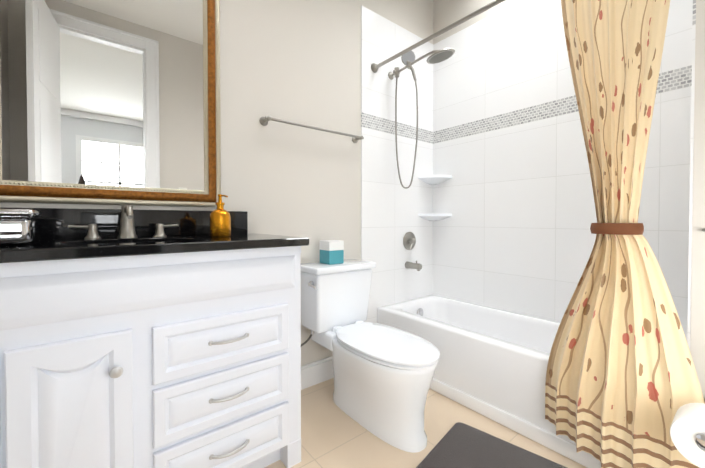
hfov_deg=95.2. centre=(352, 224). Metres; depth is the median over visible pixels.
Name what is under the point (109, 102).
mirror
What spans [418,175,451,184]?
corner shelf
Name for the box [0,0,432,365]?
wall
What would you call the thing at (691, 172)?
wall tile
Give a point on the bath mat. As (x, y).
(460, 445)
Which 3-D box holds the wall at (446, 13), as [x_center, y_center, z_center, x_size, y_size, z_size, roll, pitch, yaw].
[1.293,-0.543,2.286,0.100,3.200,1.685,-1,1,-39]
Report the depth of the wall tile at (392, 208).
2.58 m
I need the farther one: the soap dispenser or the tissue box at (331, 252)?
the tissue box at (331, 252)
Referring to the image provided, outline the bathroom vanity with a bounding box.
[0,241,308,467]
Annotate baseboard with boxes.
[301,356,333,389]
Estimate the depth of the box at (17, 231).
0.99 m
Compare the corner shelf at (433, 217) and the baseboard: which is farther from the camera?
the corner shelf at (433, 217)
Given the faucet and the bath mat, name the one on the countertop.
the faucet
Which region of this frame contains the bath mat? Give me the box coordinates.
[416,422,566,467]
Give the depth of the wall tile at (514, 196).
2.26 m
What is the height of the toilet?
0.819 m
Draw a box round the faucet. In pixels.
[68,205,179,236]
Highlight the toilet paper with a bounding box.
[670,398,704,467]
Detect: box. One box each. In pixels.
[0,209,41,244]
[319,240,343,264]
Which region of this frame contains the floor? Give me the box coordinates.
[264,378,586,467]
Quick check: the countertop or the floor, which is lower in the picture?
the floor
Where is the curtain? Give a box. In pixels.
[545,0,704,467]
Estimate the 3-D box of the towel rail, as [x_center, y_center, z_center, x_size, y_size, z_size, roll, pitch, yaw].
[-0.227,-0.614,2.086,0.746,0.052,0.086,-1,1,-39]
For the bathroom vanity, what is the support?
on the floor
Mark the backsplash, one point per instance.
(52, 222)
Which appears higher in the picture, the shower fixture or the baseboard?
the shower fixture
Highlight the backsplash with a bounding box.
[0,207,247,236]
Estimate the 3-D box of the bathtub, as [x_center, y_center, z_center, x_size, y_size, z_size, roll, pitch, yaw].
[0.972,0.851,2.049,0.703,0.421,1.663,-1,1,-39]
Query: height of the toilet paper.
0.172 m
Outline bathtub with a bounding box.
[377,295,610,467]
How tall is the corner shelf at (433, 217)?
0.065 m
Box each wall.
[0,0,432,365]
[433,0,518,44]
[690,0,704,397]
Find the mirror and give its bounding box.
[0,0,220,206]
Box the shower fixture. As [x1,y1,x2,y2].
[388,48,454,270]
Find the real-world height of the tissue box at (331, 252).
0.142 m
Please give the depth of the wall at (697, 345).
1.12 m
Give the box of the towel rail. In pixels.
[259,116,363,142]
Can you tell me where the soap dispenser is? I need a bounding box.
[209,194,230,236]
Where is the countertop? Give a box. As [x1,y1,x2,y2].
[0,233,308,256]
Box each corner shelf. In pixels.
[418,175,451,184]
[418,214,451,220]
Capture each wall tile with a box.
[361,5,432,322]
[432,0,692,339]
[687,0,695,349]
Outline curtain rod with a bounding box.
[371,0,504,72]
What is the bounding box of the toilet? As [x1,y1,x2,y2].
[301,259,439,452]
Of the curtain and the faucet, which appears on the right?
the curtain
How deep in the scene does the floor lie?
1.62 m

